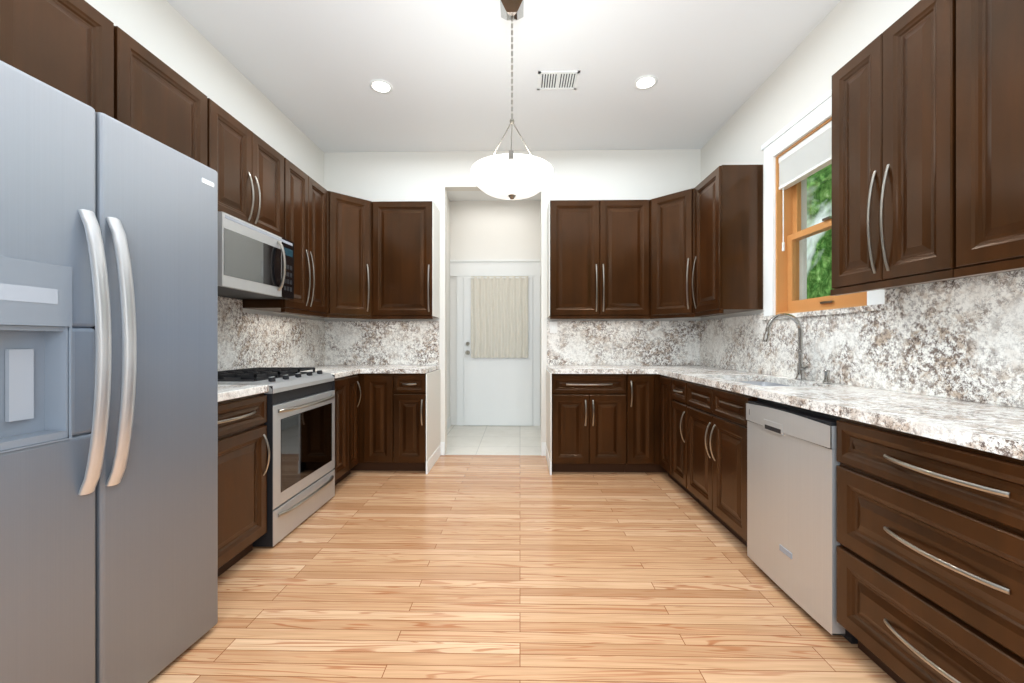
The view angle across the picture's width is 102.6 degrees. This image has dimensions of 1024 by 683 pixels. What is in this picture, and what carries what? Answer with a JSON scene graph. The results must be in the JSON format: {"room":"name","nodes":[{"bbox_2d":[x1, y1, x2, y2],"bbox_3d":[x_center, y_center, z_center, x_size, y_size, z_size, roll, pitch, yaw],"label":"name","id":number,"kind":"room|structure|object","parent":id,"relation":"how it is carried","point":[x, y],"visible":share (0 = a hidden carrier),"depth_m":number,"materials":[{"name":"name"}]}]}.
{"room":"kitchen","nodes":[
{"label":"kitchen","id":0,"kind":"room"},
{"bbox_2d":[85,0,323,320],"bbox_3d":[-2.043,-0.390,0.875,0.120,3.080,6.870,0,0,1],"label":"wall","id":1,"kind":"structure","parent":0,"point":[169,34],"depth_m":2.67,"materials":[{"name":"beige paint"}]},
{"bbox_2d":[0,0,113,117],"bbox_3d":[-1.796,-1.035,1.249,0.356,0.570,0.905,0,0,1],"label":"upper cabinet","id":2,"kind":"object","parent":1,"relation":"attached to","point":[66,47],"visible":0.51,"depth_m":1.51,"materials":[{"name":"brown wood"}]},
{"bbox_2d":[114,26,206,165],"bbox_3d":[-1.782,-0.765,1.958,0.356,1.110,0.499,0,0,1],"label":"upper cabinet","id":3,"kind":"object","parent":1,"relation":"attached to","point":[157,98],"visible":0.06,"depth_m":1.90,"materials":[{"name":"brown wood"}]},
{"bbox_2d":[218,296,253,370],"bbox_3d":[-1.937,-0.030,2.638,0.020,0.534,0.834,0,0,1],"label":"backsplash","id":4,"kind":"structure","parent":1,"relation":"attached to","point":[235,336],"depth_m":2.84,"materials":[{"name":"stone"}]},
{"bbox_2d":[207,98,283,237],"bbox_3d":[-1.770,-1.014,2.568,0.356,0.613,0.708,0,0,1],"label":"upper cabinet","id":5,"kind":"object","parent":1,"relation":"attached to","point":[245,163],"visible":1,"depth_m":2.50,"materials":[{"name":"brown wood"}]},
{"bbox_2d":[218,212,293,298],"bbox_3d":[-1.726,-0.501,2.568,0.444,0.403,0.704,0,0,1],"label":"over-the-range microwave","id":6,"kind":"object","parent":1,"relation":"attached to","point":[255,262],"visible":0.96,"depth_m":2.49,"materials":[{"name":"silver metal"}]},
{"bbox_2d":[241,157,327,316],"bbox_3d":[-1.757,-0.765,3.251,0.356,1.110,0.644,0,0,1],"label":"upper cabinet","id":7,"kind":"object","parent":1,"relation":"attached to","point":[305,213],"visible":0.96,"depth_m":3.19,"materials":[{"name":"brown wood"}]},
{"bbox_2d":[254,314,325,367],"bbox_3d":[-1.918,0.015,3.596,0.020,0.445,1.080,0,0,1],"label":"backsplash","id":8,"kind":"structure","parent":1,"relation":"attached to","point":[280,341],"depth_m":3.50,"materials":[{"name":"stone"}]},
{"bbox_2d":[295,191,372,318],"bbox_3d":[-1.619,-0.765,3.877,0.608,1.110,0.606,0,0,1],"label":"upper cabinet","id":9,"kind":"object","parent":1,"relation":"attached to","point":[349,256],"visible":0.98,"depth_m":3.70,"materials":[{"name":"brown wood"}]},
{"bbox_2d":[447,196,449,418],"bbox_3d":[-0.922,-0.390,5.024,0.120,3.080,1.469,0,0,1],"label":"wall","id":10,"kind":"structure","parent":0,"point":[448,307],"depth_m":5.51,"materials":[{"name":"white paint"}]},
{"bbox_2d":[447,416,450,429],"bbox_3d":[-0.856,1.085,4.967,0.013,0.130,1.339,0,0,1],"label":"baseboard","id":11,"kind":"structure","parent":10,"relation":"attached to","point":[449,419],"depth_m":5.47,"materials":[{"name":"white wood"}]},
{"bbox_2d":[450,201,540,424],"bbox_3d":[-0.189,-0.390,5.685,1.320,3.080,0.120,0,0,1],"label":"wall","id":12,"kind":"structure","parent":0,"point":[495,230],"depth_m":5.63,"materials":[{"name":"white paint"}]},
{"bbox_2d":[450,259,540,425],"bbox_3d":[-0.191,0.018,5.602,1.316,2.265,0.044,0,0,1],"label":"door frame","id":13,"kind":"structure","parent":12,"relation":"attached to","point":[460,269],"depth_m":5.59,"materials":[{"name":"white"}]},
{"bbox_2d":[464,276,532,425],"bbox_3d":[-0.189,0.128,5.561,0.938,2.035,0.118,0,0,1],"label":"door","id":14,"kind":"structure","parent":12,"relation":"in","point":[498,391],"depth_m":5.58,"materials":[{"name":"white"}]},
{"bbox_2d":[469,276,530,357],"bbox_3d":[-0.169,-0.333,5.547,0.838,1.105,0.036,0,0,1],"label":"door curtain","id":15,"kind":"object","parent":14,"relation":"hanging from","point":[499,316],"visible":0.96,"depth_m":5.55,"materials":[{"name":"fabric"}]},
{"bbox_2d":[167,0,840,200],"bbox_3d":[-0.012,-1.980,1.571,4.155,0.100,8.340,0,0,1],"label":"ceiling","id":16,"kind":"structure","parent":0,"point":[311,69],"depth_m":2.86,"materials":[{"name":"white paint"}]},
{"bbox_2d":[369,79,392,93],"bbox_3d":[-0.990,-1.926,3.100,0.170,0.008,0.170,0,0,1],"label":"recessed light","id":17,"kind":"object","parent":16,"relation":"in","point":[380,86],"visible":1,"depth_m":3.10,"materials":[{"name":"white"}]},
{"bbox_2d":[471,0,552,199],"bbox_3d":[0.000,-1.375,2.359,0.476,1.109,0.482,0,0,1],"label":"pendant lamp","id":18,"kind":"object","parent":16,"relation":"hanging from","point":[510,175],"visible":1,"depth_m":2.25,"materials":[{"name":"white glass"}]},
{"bbox_2d":[537,71,579,89],"bbox_3d":[0.339,-1.925,3.029,0.300,0.009,0.210,0,0,1],"label":"ceiling vent","id":19,"kind":"object","parent":16,"relation":"in","point":[557,80],"visible":1,"depth_m":3.02,"materials":[{"name":"white metal"}]},
{"bbox_2d":[634,75,657,89],"bbox_3d":[0.995,-1.926,3.051,0.170,0.008,0.170,0,0,1],"label":"recessed light","id":20,"kind":"object","parent":16,"relation":"in","point":[644,82],"visible":1,"depth_m":3.05,"materials":[{"name":"white"}]},
{"bbox_2d":[324,149,700,453],"bbox_3d":[-0.010,-0.390,4.211,3.815,3.080,0.120,0,0,1],"label":"wall","id":21,"kind":"structure","parent":0,"point":[435,177],"depth_m":4.14,"materials":[{"name":"beige paint"}]},
{"bbox_2d":[326,321,438,364],"bbox_3d":[-1.327,0.015,4.165,1.179,0.445,0.020,0,0,1],"label":"backsplash","id":22,"kind":"structure","parent":21,"relation":"attached to","point":[347,342],"depth_m":4.15,"materials":[{"name":"stone"}]},
{"bbox_2d":[372,201,437,318],"bbox_3d":[-1.027,-0.765,3.991,0.568,1.110,0.356,0,0,1],"label":"upper cabinet","id":23,"kind":"object","parent":21,"relation":"attached to","point":[402,259],"visible":1,"depth_m":3.85,"materials":[{"name":"brown wood"}]},
{"bbox_2d":[426,200,551,474],"bbox_3d":[-0.196,-0.085,3.848,1.099,2.470,0.610,0,0,1],"label":"trim","id":24,"kind":"structure","parent":21,"relation":"attached to","point":[433,415],"depth_m":3.87,"materials":[{"name":"beige paint"}]},
{"bbox_2d":[548,200,649,318],"bbox_3d":[0.819,-0.765,3.955,0.924,1.110,0.356,0,0,1],"label":"upper cabinet","id":25,"kind":"object","parent":21,"relation":"attached to","point":[599,259],"visible":0.98,"depth_m":3.81,"materials":[{"name":"brown wood"}]},
{"bbox_2d":[547,321,698,364],"bbox_3d":[1.103,0.014,4.117,1.500,0.445,0.020,0,0,1],"label":"backsplash","id":26,"kind":"structure","parent":21,"relation":"attached to","point":[574,342],"depth_m":4.11,"materials":[{"name":"stone"}]},
{"bbox_2d":[550,322,556,332],"bbox_3d":[0.418,-0.142,4.114,0.075,0.115,0.009,0,0,1],"label":"outlet","id":27,"kind":"object","parent":26,"relation":"attached to","point":[553,327],"visible":1,"depth_m":4.11,"materials":[{"name":"white plastic"}]},
{"bbox_2d":[148,425,896,682],"bbox_3d":[-0.012,1.200,1.571,4.155,0.100,8.340,0,0,1],"label":"floor","id":28,"kind":"structure","parent":0,"point":[488,569],"depth_m":1.88,"materials":[{"name":"brown wood"}]},
{"bbox_2d":[0,60,217,682],"bbox_3d":[-1.536,0.234,1.222,0.782,1.832,0.904,0,0,5],"label":"fridge","id":29,"kind":"object","parent":28,"relation":"on","point":[108,399],"visible":1,"depth_m":1.21,"materials":[{"name":"grey metal"}]},
{"bbox_2d":[218,393,269,576],"bbox_3d":[-1.639,0.715,2.000,0.640,0.870,0.532,0,0,1],"label":"base cabinet","id":30,"kind":"object","parent":28,"relation":"on","point":[243,447],"visible":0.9,"depth_m":2.06,"materials":[{"name":"brown wood"}]},
{"bbox_2d":[218,385,268,401],"bbox_3d":[-1.652,0.258,2.000,0.614,0.040,0.534,0,0,1],"label":"countertop","id":31,"kind":"structure","parent":30,"relation":"on","point":[227,392],"depth_m":2.08,"materials":[{"name":"stone"}]},
{"bbox_2d":[218,367,334,546],"bbox_3d":[-1.587,0.669,2.659,0.662,0.961,0.765,0,0,1],"label":"range","id":32,"kind":"object","parent":28,"relation":"on","point":[300,423],"visible":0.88,"depth_m":2.52,"materials":[{"name":"silver metal"}]},
{"bbox_2d":[335,374,360,484],"bbox_3d":[-1.613,0.715,3.311,0.640,0.870,0.519,0,0,1],"label":"base cabinet","id":33,"kind":"object","parent":28,"relation":"on","point":[347,399],"visible":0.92,"depth_m":3.30,"materials":[{"name":"brown wood"}]},
{"bbox_2d":[350,369,437,470],"bbox_3d":[-1.333,0.715,3.854,1.181,0.870,0.640,0,0,1],"label":"base cabinet","id":34,"kind":"object","parent":28,"relation":"on","point":[392,422],"visible":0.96,"depth_m":3.56,"materials":[{"name":"brown wood"}]},
{"bbox_2d":[300,365,438,377],"bbox_3d":[-1.338,0.258,3.610,1.179,0.040,1.130,0,0,1],"label":"countertop","id":35,"kind":"structure","parent":34,"relation":"on","point":[338,371],"depth_m":3.56,"materials":[{"name":"stone"}]},
{"bbox_2d":[552,374,625,471],"bbox_3d":[0.671,0.715,3.815,0.644,0.870,0.640,0,0,1],"label":"base cabinet","id":36,"kind":"object","parent":28,"relation":"on","point":[588,422],"visible":1,"depth_m":3.53,"materials":[{"name":"brown wood"}]},
{"bbox_2d":[624,374,667,472],"bbox_3d":[1.442,0.715,3.800,0.892,0.870,0.640,0,0,1],"label":"base cabinet","id":37,"kind":"object","parent":28,"relation":"on","point":[642,422],"visible":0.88,"depth_m":3.53,"materials":[{"name":"brown wood"}]},
{"bbox_2d":[547,365,658,373],"bbox_3d":[0.797,0.258,3.826,0.900,0.040,0.614,0,0,1],"label":"countertop","id":38,"kind":"structure","parent":37,"relation":"on","point":[553,369],"depth_m":3.53,"materials":[{"name":"stone"}]},
{"bbox_2d":[667,365,718,368],"bbox_3d":[1.561,0.258,3.811,0.390,0.040,0.614,0,0,1],"label":"countertop","id":39,"kind":"structure","parent":37,"relation":"on","point":[668,366],"depth_m":3.75,"materials":[{"name":"stone"}]},
{"bbox_2d":[655,365,1023,459],"bbox_3d":[1.541,0.258,2.447,0.641,0.040,3.342,0,0,1],"label":"countertop","id":40,"kind":"structure","parent":37,"relation":"on","point":[994,428],"depth_m":1.50,"materials":[{"name":"stone"}]},
{"bbox_2d":[737,381,788,385],"bbox_3d":[1.544,0.381,2.519,0.434,0.204,0.710,0,0,1],"label":"sink","id":41,"kind":"object","parent":40,"relation":"in","point":[760,383],"depth_m":2.85,"materials":[{"name":"silver metal"}]},
{"bbox_2d":[763,313,807,379],"bbox_3d":[1.690,0.031,2.510,0.258,0.412,0.133,0,0,1],"label":"faucet","id":42,"kind":"object","parent":40,"relation":"on","point":[801,369],"visible":1,"depth_m":2.54,"materials":[{"name":"silver metal"}]},
{"bbox_2d":[823,370,830,383],"bbox_3d":[1.786,0.198,2.325,0.040,0.078,0.040,0,0,1],"label":"soap dispenser","id":43,"kind":"object","parent":40,"relation":"on","point":[826,380],"visible":1,"depth_m":2.31,"materials":[{"name":"silver metal"}]},
{"bbox_2d":[660,375,681,487],"bbox_3d":[1.565,0.715,3.363,0.628,0.870,0.292,0,0,1],"label":"base cabinet","id":44,"kind":"object","parent":28,"relation":"on","point":[666,399],"visible":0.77,"depth_m":3.35,"materials":[{"name":"brown wood"}]},
{"bbox_2d":[671,378,698,502],"bbox_3d":[1.543,0.715,3.064,0.660,0.870,0.294,0,0,1],"label":"base cabinet","id":45,"kind":"object","parent":28,"relation":"on","point":[679,404],"visible":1,"depth_m":3.06,"materials":[{"name":"brown wood"}]},
{"bbox_2d":[699,500,746,546],"bbox_3d":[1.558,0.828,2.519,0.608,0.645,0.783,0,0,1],"label":"toe kick","id":46,"kind":"object","parent":28,"relation":"on","point":[730,529],"visible":0.04,"depth_m":2.55,"materials":[{"name":"brown wood"}]},
{"bbox_2d":[687,381,764,540],"bbox_3d":[1.532,0.665,2.520,0.660,0.770,0.783,0,0,1],"label":"base cabinet","id":47,"kind":"object","parent":28,"relation":"on","point":[716,452],"visible":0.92,"depth_m":2.45,"materials":[{"name":"brown wood"}]},
{"bbox_2d":[746,398,857,643],"bbox_3d":[1.510,0.716,1.833,0.622,0.868,0.578,0,0,1],"label":"dishwasher","id":48,"kind":"object","parent":28,"relation":"on","point":[792,464],"visible":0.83,"depth_m":1.74,"materials":[{"name":"silver metal"}]},
{"bbox_2d":[837,417,1023,682],"bbox_3d":[1.506,0.715,1.158,0.660,0.870,0.759,0,0,1],"label":"base cabinet","id":49,"kind":"object","parent":28,"relation":"on","point":[930,562],"visible":1,"depth_m":1.19,"materials":[{"name":"brown wood"}]},
{"bbox_2d":[701,0,919,319],"bbox_3d":[1.941,-0.390,0.797,0.220,3.080,6.870,0,0,1],"label":"wall","id":50,"kind":"structure","parent":0,"point":[796,83],"depth_m":2.74,"materials":[{"name":"beige paint"}]},
{"bbox_2d":[649,188,731,318],"bbox_3d":[1.584,-0.765,3.815,0.608,1.110,0.606,0,0,1],"label":"upper cabinet","id":51,"kind":"object","parent":50,"relation":"attached to","point":[671,239],"visible":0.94,"depth_m":3.65,"materials":[{"name":"brown wood"}]},
{"bbox_2d":[692,165,762,316],"bbox_3d":[1.700,-0.765,3.284,0.356,1.110,0.444,0,0,1],"label":"upper cabinet","id":52,"kind":"object","parent":50,"relation":"attached to","point":[728,263],"visible":0.98,"depth_m":3.06,"materials":[{"name":"brown wood"}]},
{"bbox_2d":[761,89,884,315],"bbox_3d":[1.931,-0.818,2.517,0.188,1.265,1.042,0,0,1],"label":"window","id":53,"kind":"structure","parent":50,"relation":"in","point":[788,301],"depth_m":2.87,"materials":[{"name":"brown wood"}]},
{"bbox_2d":[779,120,831,250],"bbox_3d":[1.901,-0.963,2.517,0.050,0.667,0.760,0,0,1],"label":"window blind","id":54,"kind":"object","parent":53,"relation":"attached to","point":[810,155],"visible":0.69,"depth_m":2.63,"materials":[{"name":"white fabric"}]},
{"bbox_2d":[699,270,1023,407],"bbox_3d":[1.844,-0.021,2.441,0.032,0.517,3.342,0,0,1],"label":"backsplash","id":55,"kind":"structure","parent":50,"relation":"attached to","point":[961,339],"depth_m":1.89,"materials":[{"name":"stone"}]},
{"bbox_2d":[830,0,1023,295],"bbox_3d":[1.676,-0.767,1.732,0.294,1.085,0.570,0,0,1],"label":"upper cabinet","id":56,"kind":"object","parent":50,"relation":"attached to","point":[894,155],"visible":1,"depth_m":1.66,"materials":[{"name":"brown wood"}]},
{"bbox_2d":[954,0,1023,277],"bbox_3d":[1.664,-0.767,1.080,0.294,1.085,0.725,0,0,1],"label":"upper cabinet","id":57,"kind":"object","parent":50,"relation":"attached to","point":[989,136],"visible":1,"depth_m":1.34,"materials":[{"name":"brown wood"}]},
{"label":"outside","id":58,"kind":"structure","parent":0,"visible":0},
{"bbox_2d":[807,164,832,298],"bbox_3d":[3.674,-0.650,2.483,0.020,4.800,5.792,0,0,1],"label":"trees","id":59,"kind":"object","parent":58,"point":[815,191],"depth_m":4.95,"materials":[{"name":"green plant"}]}
]}

